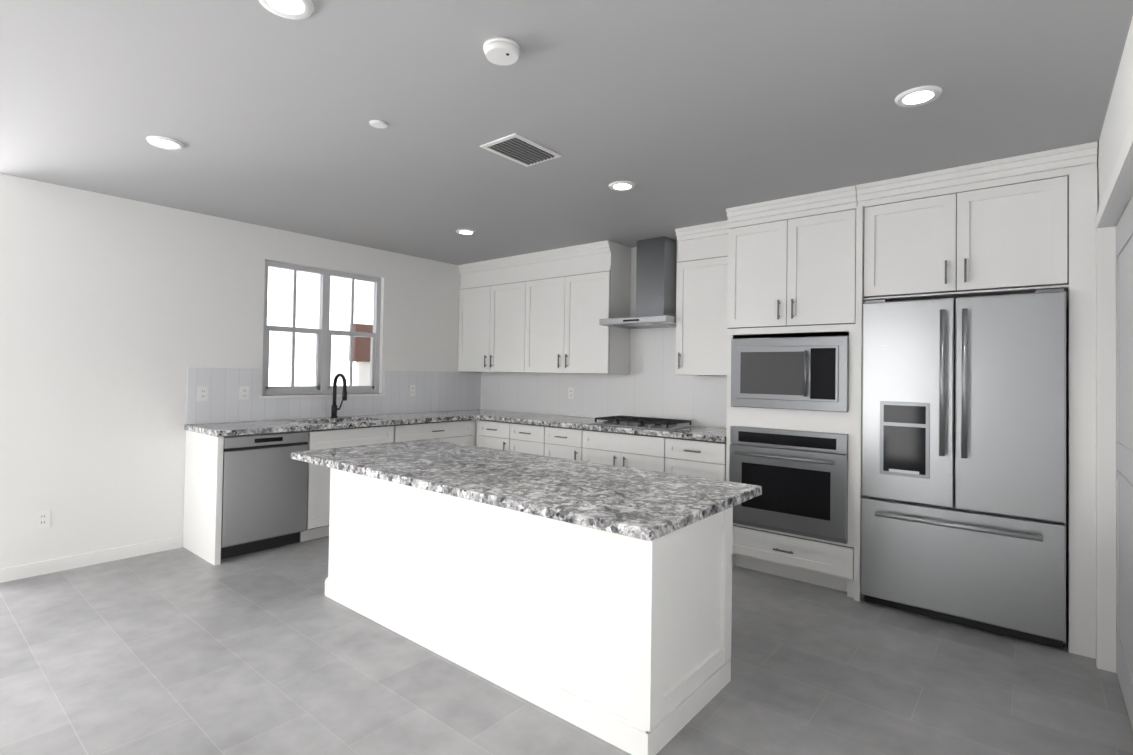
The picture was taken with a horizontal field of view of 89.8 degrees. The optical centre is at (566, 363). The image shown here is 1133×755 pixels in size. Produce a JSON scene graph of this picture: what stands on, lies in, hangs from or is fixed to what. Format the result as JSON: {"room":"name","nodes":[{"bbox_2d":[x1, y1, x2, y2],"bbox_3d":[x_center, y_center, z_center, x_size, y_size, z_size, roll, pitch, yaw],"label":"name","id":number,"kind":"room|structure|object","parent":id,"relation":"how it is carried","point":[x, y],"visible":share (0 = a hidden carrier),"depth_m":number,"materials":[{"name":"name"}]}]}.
{"room":"kitchen","nodes":[
{"label":"kitchen","id":0,"kind":"room"},
{"bbox_2d":[0,173,475,568],"bbox_3d":[-2.272,0.135,5.148,0.150,2.535,4.160,0,-1,39],"label":"wall","id":1,"kind":"structure","parent":0,"point":[119,316],"depth_m":4.00,"materials":[{"name":"white paint"}]},
{"bbox_2d":[35,509,49,528],"bbox_3d":[-3.382,1.004,3.674,0.007,0.114,0.070,0,-1,39],"label":"outlet","id":2,"kind":"object","parent":1,"relation":"attached to","point":[42,518],"visible":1,"depth_m":3.67,"materials":[{"name":"white plastic"}]},
{"bbox_2d":[0,536,182,582],"bbox_3d":[-3.212,1.323,3.880,0.012,0.085,1.025,0,-1,39],"label":"baseboard","id":3,"kind":"structure","parent":1,"relation":"attached to","point":[150,547],"depth_m":3.84,"materials":[{"name":"white wood"}]},
{"bbox_2d":[258,260,384,397],"bbox_3d":[-2.196,-0.281,5.188,0.125,1.159,1.180,0,-1,39],"label":"window","id":4,"kind":"structure","parent":1,"relation":"in","point":[322,387],"depth_m":5.17,"materials":[{"name":"grey plastic"}]},
{"bbox_2d":[186,368,481,423],"bbox_3d":[-1.935,0.278,5.433,0.007,0.428,2.940,0,-1,39],"label":"tile backsplash","id":5,"kind":"structure","parent":1,"relation":"attached to","point":[435,391],"depth_m":5.10,"materials":[{"name":"white tile"}]},
{"bbox_2d":[198,386,207,400],"bbox_3d":[-2.796,0.231,4.374,0.007,0.114,0.070,0,-1,39],"label":"outlet","id":6,"kind":"object","parent":5,"relation":"attached to","point":[202,393],"visible":1,"depth_m":4.37,"materials":[{"name":"white plastic"}]},
{"bbox_2d":[240,386,248,399],"bbox_3d":[-2.607,0.238,4.604,0.007,0.114,0.070,0,-1,39],"label":"outlet","id":7,"kind":"object","parent":5,"relation":"attached to","point":[244,392],"visible":1,"depth_m":4.60,"materials":[{"name":"white plastic"}]},
{"bbox_2d":[409,385,414,395],"bbox_3d":[-1.585,0.275,5.847,0.007,0.114,0.070,0,-1,39],"label":"outlet","id":8,"kind":"object","parent":5,"relation":"attached to","point":[411,390],"visible":1,"depth_m":5.84,"materials":[{"name":"white plastic"}]},
{"bbox_2d":[0,536,1132,754],"bbox_3d":[-1.548,1.408,2.449,11.600,0.080,7.350,0,-1,39],"label":"floor","id":9,"kind":"structure","parent":0,"point":[185,651],"depth_m":2.49,"materials":[{"name":"tile"}]},
{"bbox_2d":[221,431,308,559],"bbox_3d":[-2.413,0.951,4.341,0.598,0.872,0.590,0,-1,39],"label":"dishwasher","id":10,"kind":"object","parent":9,"relation":"on","point":[264,494],"visible":0.81,"depth_m":4.13,"materials":[{"name":"silver metal"}]},
{"bbox_2d":[183,419,475,565],"bbox_3d":[-1.691,0.973,5.224,0.649,0.879,2.960,0,-1,39],"label":"base cabinet","id":11,"kind":"object","parent":9,"relation":"on","point":[202,523],"visible":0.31,"depth_m":4.40,"materials":[{"name":"white wood"}]},
{"bbox_2d":[184,411,475,436],"bbox_3d":[-1.903,0.600,4.972,0.643,0.230,2.310,0,-1,39],"label":"countertop","id":12,"kind":"structure","parent":11,"relation":"on","point":[303,424],"depth_m":4.64,"materials":[{"name":"grey stone"}]},
{"bbox_2d":[331,373,346,417],"bbox_3d":[-2.011,0.284,5.088,0.220,0.400,0.107,0,-1,39],"label":"faucet","id":13,"kind":"object","parent":12,"relation":"on","point":[334,408],"visible":1,"depth_m":5.10,"materials":[{"name":"black metal"}]},
{"bbox_2d":[452,409,725,441],"bbox_3d":[0.060,0.541,5.299,3.258,0.040,0.644,0,-1,39],"label":"countertop","id":14,"kind":"structure","parent":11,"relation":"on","point":[716,434],"depth_m":4.89,"materials":[{"name":"grey stone"}]},
{"bbox_2d":[587,415,694,429],"bbox_3d":[0.630,0.496,4.829,0.760,0.050,0.500,0,-1,39],"label":"cooktop","id":15,"kind":"object","parent":14,"relation":"in","point":[646,422],"visible":1,"depth_m":4.74,"materials":[{"name":"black metal"}]},
{"bbox_2d":[325,468,372,617],"bbox_3d":[-0.962,1.009,3.478,0.620,0.772,0.694,0,-1,39],"label":"base cabinet","id":16,"kind":"object","parent":9,"relation":"on","point":[351,494],"depth_m":3.25,"materials":[{"name":"white wood"}]},
{"bbox_2d":[291,439,761,540],"bbox_3d":[-0.411,0.604,3.220,2.675,0.042,1.052,0,-1,39],"label":"countertop","id":17,"kind":"structure","parent":16,"relation":"on","point":[646,505],"depth_m":2.77,"materials":[{"name":"stone"}]},
{"bbox_2d":[369,478,456,661],"bbox_3d":[-0.559,1.009,3.146,0.671,0.772,0.695,0,-1,39],"label":"base cabinet","id":18,"kind":"object","parent":9,"relation":"on","point":[412,571],"depth_m":2.86,"materials":[{"name":"white wood"}]},
{"bbox_2d":[453,497,516,692],"bbox_3d":[-0.136,1.010,2.798,0.672,0.772,0.695,0,-1,39],"label":"base cabinet","id":19,"kind":"object","parent":9,"relation":"on","point":[483,582],"depth_m":2.53,"materials":[{"name":"white wood"}]},
{"bbox_2d":[476,419,507,450],"bbox_3d":[-0.541,1.001,5.795,0.496,0.880,0.616,0,-1,39],"label":"base cabinet","id":20,"kind":"object","parent":9,"relation":"on","point":[489,434],"depth_m":5.56,"materials":[{"name":"white wood"}]},
{"bbox_2d":[508,422,547,455],"bbox_3d":[-0.179,1.001,5.498,0.564,0.880,0.616,0,-1,39],"label":"base cabinet","id":21,"kind":"object","parent":9,"relation":"on","point":[523,438],"depth_m":5.25,"materials":[{"name":"white wood"}]},
{"bbox_2d":[548,426,587,461],"bbox_3d":[0.181,1.002,5.202,0.492,0.880,0.616,0,-1,39],"label":"base cabinet","id":22,"kind":"object","parent":9,"relation":"on","point":[563,442],"depth_m":4.95,"materials":[{"name":"white wood"}]},
{"bbox_2d":[513,507,732,754],"bbox_3d":[0.271,1.010,2.456,0.640,0.772,0.706,0,-1,39],"label":"base cabinet","id":23,"kind":"object","parent":9,"relation":"on","point":[622,642],"depth_m":2.19,"materials":[{"name":"white wood"}]},
{"bbox_2d":[588,430,663,471],"bbox_3d":[0.608,1.002,4.851,0.862,0.880,0.616,0,-1,39],"label":"base cabinet","id":24,"kind":"object","parent":9,"relation":"on","point":[638,451],"depth_m":4.56,"materials":[{"name":"white wood"}]},
{"bbox_2d":[664,437,725,480],"bbox_3d":[1.106,1.003,4.441,0.552,0.880,0.616,0,-1,39],"label":"base cabinet","id":25,"kind":"object","parent":9,"relation":"on","point":[694,458],"depth_m":4.18,"materials":[{"name":"white wood"}]},
{"bbox_2d":[726,185,857,597],"bbox_3d":[1.642,0.176,3.992,0.835,2.533,0.669,0,-1,39],"label":"tall cabinet","id":26,"kind":"object","parent":9,"relation":"on","point":[791,266],"visible":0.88,"depth_m":3.73,"materials":[{"name":"white wood"}]},
{"bbox_2d":[729,426,847,543],"bbox_3d":[1.599,0.779,3.941,0.753,0.672,0.658,0,-1,39],"label":"wall oven","id":27,"kind":"object","parent":26,"relation":"in","point":[800,477],"visible":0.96,"depth_m":3.69,"materials":[{"name":"silver metal"}]},
{"bbox_2d":[731,336,848,411],"bbox_3d":[1.586,0.068,3.924,0.753,0.474,0.555,0,-1,39],"label":"microwave","id":28,"kind":"object","parent":26,"relation":"in","point":[802,373],"visible":1,"depth_m":3.71,"materials":[{"name":"silver metal"}]},
{"bbox_2d":[861,288,1065,648],"bbox_3d":[2.313,0.535,3.345,0.925,1.815,0.743,0,-1,39],"label":"refrigerator","id":29,"kind":"object","parent":9,"relation":"on","point":[963,502],"visible":1,"depth_m":3.06,"materials":[{"name":"silver metal"}]},
{"bbox_2d":[854,141,1097,658],"bbox_3d":[2.387,0.177,3.379,1.085,2.533,0.669,0,-1,39],"label":"tall cabinet","id":30,"kind":"object","parent":9,"relation":"on","point":[1022,224],"visible":0.94,"depth_m":3.03,"materials":[{"name":"white wood"}]},
{"bbox_2d":[0,0,1132,264],"bbox_3d":[-1.507,-1.217,2.494,11.600,0.100,7.350,0,-1,39],"label":"ceiling","id":31,"kind":"structure","parent":0,"point":[686,112],"depth_m":2.51,"materials":[{"name":"grey paint"}]},
{"bbox_2d":[146,136,184,150],"bbox_3d":[-2.113,-1.161,3.000,0.170,0.012,0.170,0,-1,39],"label":"recessed light","id":32,"kind":"object","parent":31,"relation":"in","point":[166,143],"visible":0.98,"depth_m":2.99,"materials":[{"name":"white plastic"}]},
{"bbox_2d":[259,0,313,19],"bbox_3d":[-0.905,-1.162,1.831,0.170,0.012,0.170,0,-1,39],"label":"recessed light","id":33,"kind":"object","parent":31,"relation":"in","point":[296,9],"visible":1,"depth_m":1.85,"materials":[{"name":"white plastic"}]},
{"bbox_2d":[369,120,387,127],"bbox_3d":[-0.902,-1.149,2.729,0.084,0.008,0.084,0,-1,39],"label":"plate","id":34,"kind":"object","parent":31,"relation":"attached to","point":[378,124],"visible":1,"depth_m":2.72,"materials":[{"name":"white plastic"}]},
{"bbox_2d":[456,229,475,234],"bbox_3d":[-0.847,-1.111,4.804,0.170,0.012,0.170,0,-1,39],"label":"recessed light","id":35,"kind":"object","parent":31,"relation":"in","point":[466,232],"visible":1,"depth_m":4.79,"materials":[{"name":"white plastic"}]},
{"bbox_2d":[483,37,520,65],"bbox_3d":[-0.236,-1.136,2.077,0.136,0.036,0.136,0,-1,39],"label":"smoke detector","id":36,"kind":"object","parent":31,"relation":"attached to","point":[503,51],"visible":1,"depth_m":2.05,"materials":[{"name":"white plastic"}]},
{"bbox_2d":[480,133,561,166],"bbox_3d":[-0.240,-1.131,3.035,0.260,0.012,0.360,0,-1,39],"label":"ceiling vent","id":37,"kind":"object","parent":31,"relation":"in","point":[517,148],"visible":1,"depth_m":3.01,"materials":[{"name":"white plastic"}]},
{"bbox_2d":[609,181,635,190],"bbox_3d":[0.349,-1.113,3.570,0.170,0.012,0.170,0,-1,39],"label":"recessed light","id":38,"kind":"object","parent":31,"relation":"in","point":[621,186],"visible":0.98,"depth_m":3.55,"materials":[{"name":"white plastic"}]},
{"bbox_2d":[895,86,941,106],"bbox_3d":[1.472,-1.116,2.381,0.170,0.012,0.170,0,-1,39],"label":"recessed light","id":39,"kind":"object","parent":31,"relation":"in","point":[918,96],"visible":0.96,"depth_m":2.37,"materials":[{"name":"white plastic"}]},
{"bbox_2d":[484,241,719,427],"bbox_3d":[2.206,0.185,4.061,8.150,2.535,0.150,0,-1,39],"label":"wall","id":40,"kind":"structure","parent":0,"point":[633,284],"depth_m":5.29,"materials":[{"name":"white paint"}]},
{"bbox_2d":[458,253,529,372],"bbox_3d":[-0.672,-0.498,6.123,1.079,1.182,0.347,0,-1,39],"label":"upper cabinet","id":41,"kind":"object","parent":40,"relation":"attached to","point":[494,295],"depth_m":5.97,"materials":[{"name":"white wood"}]},
{"bbox_2d":[530,240,630,373],"bbox_3d":[0.069,-0.497,5.514,1.078,1.182,0.347,0,-1,39],"label":"upper cabinet","id":42,"kind":"object","parent":40,"relation":"attached to","point":[541,311],"depth_m":5.27,"materials":[{"name":"white wood"}]},
{"bbox_2d":[482,328,726,427],"bbox_3d":[0.269,0.108,5.553,3.258,0.839,0.007,0,-1,39],"label":"tile backsplash","id":43,"kind":"structure","parent":40,"relation":"attached to","point":[651,384],"depth_m":5.26,"materials":[{"name":"white tile"}]},
{"bbox_2d":[568,388,573,398],"bbox_3d":[0.044,0.298,5.722,0.070,0.114,0.007,0,-1,39],"label":"outlet","id":44,"kind":"object","parent":43,"relation":"attached to","point":[570,393],"visible":1,"depth_m":5.72,"materials":[{"name":"white plastic"}]},
{"bbox_2d":[599,236,675,328],"bbox_3d":[0.698,-0.707,4.905,0.655,0.765,0.498,0,-1,39],"label":"range hood","id":45,"kind":"object","parent":40,"relation":"attached to","point":[655,282],"visible":0.81,"depth_m":4.92,"materials":[{"name":"silver metal"}]},
{"bbox_2d":[675,220,728,375],"bbox_3d":[1.204,-0.496,4.559,0.557,1.183,0.379,0,-1,39],"label":"upper cabinet","id":46,"kind":"object","parent":40,"relation":"attached to","point":[701,304],"visible":0.67,"depth_m":4.48,"materials":[{"name":"white wood"}]},
{"bbox_2d":[1097,17,1132,672],"bbox_3d":[0.792,0.102,0.467,0.140,2.535,7.200,0,-1,39],"label":"wall","id":47,"kind":"structure","parent":0,"point":[1117,121],"depth_m":2.15,"materials":[{"name":"white paint"}]},
{"bbox_2d":[1096,119,1132,668],"bbox_3d":[0.504,0.286,0.239,0.015,2.150,6.490,0,-1,39],"label":"door frame","id":48,"kind":"structure","parent":47,"relation":"attached to","point":[1126,153],"depth_m":2.68,"materials":[{"name":"white wood"}]},
{"bbox_2d":[1116,196,1132,728],"bbox_3d":[2.015,0.373,1.959,0.046,2.067,1.766,0,-1,39],"label":"pantry door","id":49,"kind":"structure","parent":47,"relation":"in","point":[1124,449],"depth_m":2.39,"materials":[{"name":"grey"}]},
{"label":"outside","id":50,"kind":"structure","parent":0,"visible":0},
{"bbox_2d":[267,267,373,385],"bbox_3d":[-6.550,-1.594,9.272,0.001,8.000,15.000,0,-1,39],"label":"sky","id":51,"kind":"structure","parent":50,"point":[343,319],"depth_m":11.09,"materials":[{"name":"white"}]},
{"bbox_3d":[-2.660,1.619,9.410,5.840,0.100,9.700,0,-1,39],"label":"ground","id":52,"kind":"structure","parent":50,"visible":0},
{"bbox_2d":[349,323,372,385],"bbox_3d":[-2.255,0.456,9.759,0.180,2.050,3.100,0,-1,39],"label":"house","id":53,"kind":"structure","parent":52,"relation":"on","point":[364,355],"depth_m":8.63,"materials":[{"name":"white paint"}]}
]}

